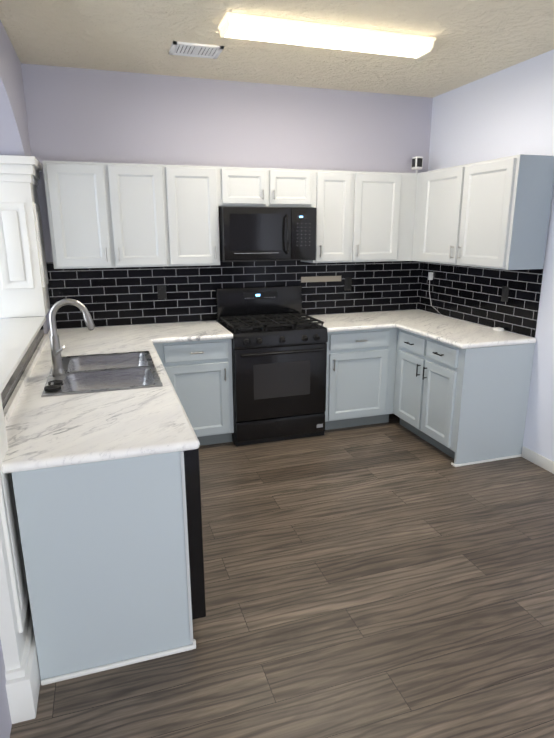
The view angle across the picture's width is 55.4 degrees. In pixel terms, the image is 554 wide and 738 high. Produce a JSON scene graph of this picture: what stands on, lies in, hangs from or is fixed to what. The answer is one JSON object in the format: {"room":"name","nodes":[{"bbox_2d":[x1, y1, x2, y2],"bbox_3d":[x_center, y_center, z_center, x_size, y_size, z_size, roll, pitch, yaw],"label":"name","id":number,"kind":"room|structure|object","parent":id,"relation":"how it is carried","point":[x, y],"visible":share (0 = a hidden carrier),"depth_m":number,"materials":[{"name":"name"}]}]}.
{"room":"kitchen","nodes":[
{"label":"kitchen","id":0,"kind":"room"},
{"bbox_2d":[0,392,40,723],"bbox_3d":[-1.082,0.170,1.701,0.405,2.140,0.399,-5,15,-17],"label":"column","id":1,"kind":"structure","parent":0,"point":[21,663],"depth_m":1.82,"materials":[{"name":"white wood"}]},
{"bbox_2d":[0,20,47,737],"bbox_3d":[-0.800,0.090,0.700,0.258,2.800,7.200,-5,15,-17],"label":"wall","id":2,"kind":"structure","parent":0,"point":[14,136],"depth_m":3.20,"materials":[{"name":"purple paint"}]},
{"bbox_2d":[1,325,43,409],"bbox_3d":[-1.358,-0.034,2.829,0.012,0.131,2.076,-5,15,-17],"label":"backsplash strip","id":3,"kind":"object","parent":2,"relation":"attached to","point":[9,388],"visible":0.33,"depth_m":2.67,"materials":[{"name":"stone"}]},
{"bbox_2d":[0,316,45,392],"bbox_3d":[-1.486,-0.103,2.777,0.322,0.027,2.060,-5,15,-17],"label":"sill","id":4,"kind":"structure","parent":2,"relation":"on","point":[17,336],"depth_m":2.94,"materials":[{"name":"white"}]},
{"bbox_2d":[0,155,49,317],"bbox_3d":[-1.858,-0.927,3.773,0.400,1.064,0.499,-5,15,-17],"label":"column","id":5,"kind":"structure","parent":0,"point":[23,281],"depth_m":3.62,"materials":[{"name":"white wood"}]},
{"bbox_2d":[0,63,432,331],"bbox_3d":[-1.540,-0.823,4.190,6.357,2.800,0.120,-5,15,-17],"label":"wall","id":6,"kind":"structure","parent":0,"point":[85,115],"depth_m":4.18,"materials":[{"name":"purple paint"}]},
{"bbox_2d":[42,161,169,268],"bbox_3d":[-1.259,-1.138,3.950,0.814,0.730,0.318,-5,15,-17],"label":"upper cabinet","id":7,"kind":"object","parent":6,"relation":"attached to","point":[101,215],"depth_m":3.81,"materials":[{"name":"grey paint"}]},
{"bbox_2d":[166,165,221,265],"bbox_3d":[-0.681,-1.187,4.131,0.401,0.730,0.318,-5,15,-17],"label":"upper cabinet","id":8,"kind":"object","parent":6,"relation":"attached to","point":[193,193],"depth_m":3.99,"materials":[{"name":"grey paint"}]},
{"bbox_2d":[46,261,421,328],"bbox_3d":[-0.192,-0.701,4.602,3.323,0.516,0.010,-5,15,-17],"label":"backsplash","id":9,"kind":"structure","parent":6,"relation":"attached to","point":[117,296],"depth_m":4.47,"materials":[{"name":"tile"}]},
{"bbox_2d":[157,285,166,298],"bbox_3d":[-0.949,-0.636,4.355,0.070,0.116,0.007,-5,15,-17],"label":"electrical outlet","id":10,"kind":"object","parent":9,"relation":"attached to","point":[161,289],"visible":1,"depth_m":4.35,"materials":[{"name":"black plastic"}]},
{"bbox_2d":[301,276,340,282],"bbox_3d":[0.401,-0.812,4.765,0.390,0.049,0.002,-5,15,-17],"label":"strip","id":11,"kind":"object","parent":9,"relation":"attached to","point":[321,279],"visible":1,"depth_m":4.76,"materials":[{"name":"beige"}]},
{"bbox_2d":[344,278,351,289],"bbox_3d":[0.654,-0.782,4.855,0.070,0.116,0.007,-5,15,-17],"label":"electrical outlet","id":12,"kind":"object","parent":9,"relation":"attached to","point":[348,283],"visible":1,"depth_m":4.85,"materials":[{"name":"black plastic"}]},
{"bbox_2d":[222,167,269,206],"bbox_3d":[-0.305,-1.435,4.193,0.392,0.285,0.318,-5,15,-17],"label":"upper cabinet","id":13,"kind":"object","parent":6,"relation":"attached to","point":[241,186],"depth_m":4.06,"materials":[{"name":"grey paint"}]},
{"bbox_2d":[219,207,316,261],"bbox_3d":[-0.098,-1.093,4.283,0.758,0.410,0.443,-5,15,-17],"label":"microwave","id":14,"kind":"object","parent":13,"relation":"attached to","point":[250,234],"visible":1,"depth_m":4.11,"materials":[{"name":"black metal"}]},
{"bbox_2d":[270,168,317,209],"bbox_3d":[0.068,-1.466,4.309,0.392,0.285,0.318,-5,15,-17],"label":"upper cabinet","id":15,"kind":"object","parent":6,"relation":"attached to","point":[288,187],"depth_m":4.18,"materials":[{"name":"grey paint"}]},
{"bbox_2d":[303,170,357,262],"bbox_3d":[0.417,-1.281,4.475,0.341,0.730,0.318,-5,15,-17],"label":"upper cabinet","id":16,"kind":"object","parent":6,"relation":"attached to","point":[336,189],"depth_m":4.34,"materials":[{"name":"grey paint"}]},
{"bbox_2d":[354,171,413,261],"bbox_3d":[0.863,-1.319,4.615,0.597,0.730,0.318,-5,15,-17],"label":"upper cabinet","id":17,"kind":"object","parent":6,"relation":"attached to","point":[384,201],"depth_m":4.47,"materials":[{"name":"grey paint"}]},
{"bbox_2d":[411,156,422,172],"bbox_3d":[1.228,-1.779,4.628,0.074,0.150,0.078,-5,15,-17],"label":"security camera","id":18,"kind":"object","parent":17,"relation":"on","point":[417,163],"visible":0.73,"depth_m":4.59,"materials":[{"name":"white plastic"}]},
{"bbox_2d":[0,0,553,97],"bbox_3d":[-0.433,-1.341,0.514,6.357,0.060,7.320,-5,15,-17],"label":"ceiling","id":19,"kind":"structure","parent":0,"point":[475,40],"depth_m":3.25,"materials":[{"name":"beige paint"}]},
{"bbox_2d":[169,41,223,58],"bbox_3d":[-0.526,-2.065,3.423,0.320,0.012,0.230,-5,15,-17],"label":"ceiling vent","id":20,"kind":"object","parent":19,"relation":"in","point":[195,50],"visible":0.98,"depth_m":3.41,"materials":[{"name":"white plastic"}]},
{"bbox_2d":[218,12,435,58],"bbox_3d":[0.317,-1.966,3.142,1.306,0.066,0.221,-5,15,-17],"label":"ceiling light fixture","id":21,"kind":"object","parent":19,"relation":"attached to","point":[258,28],"visible":1,"depth_m":3.07,"materials":[{"name":"beige plastic"}]},
{"bbox_2d":[10,414,553,737],"bbox_3d":[-0.425,1.426,1.240,6.357,0.060,7.320,-5,15,-17],"label":"floor","id":22,"kind":"structure","parent":0,"point":[392,578],"depth_m":2.40,"materials":[{"name":"brown wood"}]},
{"bbox_2d":[12,451,195,685],"bbox_3d":[-0.754,0.673,2.272,0.683,0.874,0.665,-5,15,-17],"label":"base cabinet","id":23,"kind":"object","parent":22,"relation":"on","point":[105,548],"visible":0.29,"depth_m":1.95,"materials":[{"name":"grey paint"}]},
{"bbox_2d":[2,324,199,473],"bbox_3d":[-1.036,-0.023,3.053,0.729,0.074,2.642,-5,15,-17],"label":"countertop","id":24,"kind":"structure","parent":23,"relation":"on","point":[56,431],"depth_m":2.20,"materials":[{"name":"stone"}]},
{"bbox_2d":[49,299,94,375],"bbox_3d":[-1.080,-0.165,2.776,0.239,0.400,0.138,-5,15,-17],"label":"faucet","id":25,"kind":"object","parent":24,"relation":"on","point":[57,364],"visible":1,"depth_m":2.77,"materials":[{"name":"silver metal"}]},
{"bbox_2d":[41,351,162,396],"bbox_3d":[-0.960,0.099,2.946,0.558,0.196,0.828,-5,15,-17],"label":"sink","id":26,"kind":"object","parent":24,"relation":"in","point":[93,373],"visible":0.67,"depth_m":2.94,"materials":[{"name":"silver metal"}]},
{"bbox_2d":[44,380,62,391],"bbox_3d":[-1.100,0.071,2.597,0.077,0.033,0.172,-5,15,-17],"label":"stopper","id":27,"kind":"object","parent":26,"relation":"on","point":[53,385],"visible":1,"depth_m":2.54,"materials":[{"name":"black rubber"}]},
{"bbox_2d":[153,339,233,445],"bbox_3d":[-0.747,0.143,4.292,0.658,0.874,0.619,-5,15,-17],"label":"base cabinet","id":28,"kind":"object","parent":22,"relation":"on","point":[199,372],"depth_m":4.02,"materials":[{"name":"grey paint"}]},
{"bbox_2d":[150,320,232,342],"bbox_3d":[-0.703,-0.299,4.173,0.574,0.038,0.654,-5,15,-17],"label":"countertop","id":29,"kind":"structure","parent":28,"relation":"on","point":[197,330],"depth_m":4.05,"materials":[{"name":"stone"}]},
{"bbox_2d":[184,448,205,619],"bbox_3d":[-0.679,0.671,2.288,0.651,0.870,0.596,-5,15,-17],"label":"dishwasher","id":30,"kind":"object","parent":22,"relation":"on","point":[193,506],"visible":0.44,"depth_m":2.08,"materials":[{"name":"black metal"}]},
{"bbox_2d":[215,285,327,445],"bbox_3d":[-0.052,-0.055,4.419,0.762,1.190,0.710,-5,15,-17],"label":"range","id":31,"kind":"object","parent":22,"relation":"on","point":[279,354],"visible":0.98,"depth_m":4.20,"materials":[{"name":"black metal"}]},
{"bbox_2d":[325,328,396,429],"bbox_3d":[0.615,0.027,4.719,0.661,0.874,0.619,-5,15,-17],"label":"base cabinet","id":32,"kind":"object","parent":22,"relation":"on","point":[359,369],"depth_m":4.43,"materials":[{"name":"grey paint"}]},
{"bbox_2d":[302,312,397,331],"bbox_3d":[0.593,-0.408,4.574,0.604,0.038,0.662,-5,15,-17],"label":"countertop","id":33,"kind":"structure","parent":32,"relation":"on","point":[345,321],"depth_m":4.47,"materials":[{"name":"stone"}]},
{"bbox_2d":[393,328,534,466],"bbox_3d":[1.427,0.155,4.223,0.609,0.874,0.895,-5,15,-17],"label":"base cabinet","id":34,"kind":"object","parent":22,"relation":"on","point":[462,407],"depth_m":3.86,"materials":[{"name":"grey paint"}]},
{"bbox_2d":[362,309,535,348],"bbox_3d":[1.317,-0.356,4.367,0.626,0.038,1.516,-5,15,-17],"label":"countertop","id":35,"kind":"structure","parent":34,"relation":"on","point":[447,330],"depth_m":4.06,"materials":[{"name":"stone"}]},
{"bbox_2d":[440,313,503,330],"label":"cable","id":36,"kind":"object","parent":35,"relation":"on","point":[495,328],"depth_m":4.06,"materials":[{"name":"white plastic"}]},
{"bbox_2d":[419,49,553,460],"bbox_3d":[2.556,-0.195,1.750,0.120,2.800,7.200,-5,15,-17],"label":"wall","id":37,"kind":"structure","parent":0,"point":[508,112],"depth_m":3.82,"materials":[{"name":"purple paint"}]},
{"bbox_2d":[419,262,543,336],"bbox_3d":[1.616,-0.655,4.405,0.010,0.516,1.488,-5,15,-17],"label":"backsplash","id":38,"kind":"structure","parent":37,"relation":"attached to","point":[470,294],"depth_m":4.25,"materials":[{"name":"tile"}]},
{"bbox_2d":[428,272,432,294],"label":"outlet","id":39,"kind":"object","parent":38,"relation":"attached to","point":[430,275],"depth_m":4.89,"materials":[{"name":"white plastic"}]},
{"bbox_2d":[501,286,508,301],"bbox_3d":[1.735,-0.570,4.018,0.007,0.116,0.070,-5,15,-17],"label":"electrical outlet","id":40,"kind":"object","parent":38,"relation":"attached to","point":[505,293],"visible":1,"depth_m":4.01,"materials":[{"name":"black plastic"}]},
{"bbox_2d":[418,154,553,269],"bbox_3d":[1.528,-1.159,3.999,0.315,0.730,1.053,-5,15,-17],"label":"upper cabinet","id":41,"kind":"object","parent":37,"relation":"attached to","point":[493,213],"depth_m":3.68,"materials":[{"name":"grey paint"}]},
{"bbox_2d":[521,446,553,473],"bbox_3d":[2.729,1.305,1.380,0.014,0.085,5.670,-5,15,-17],"label":"baseboard","id":42,"kind":"structure","parent":37,"relation":"attached to","point":[543,462],"depth_m":3.83,"materials":[{"name":"white wood"}]}
]}

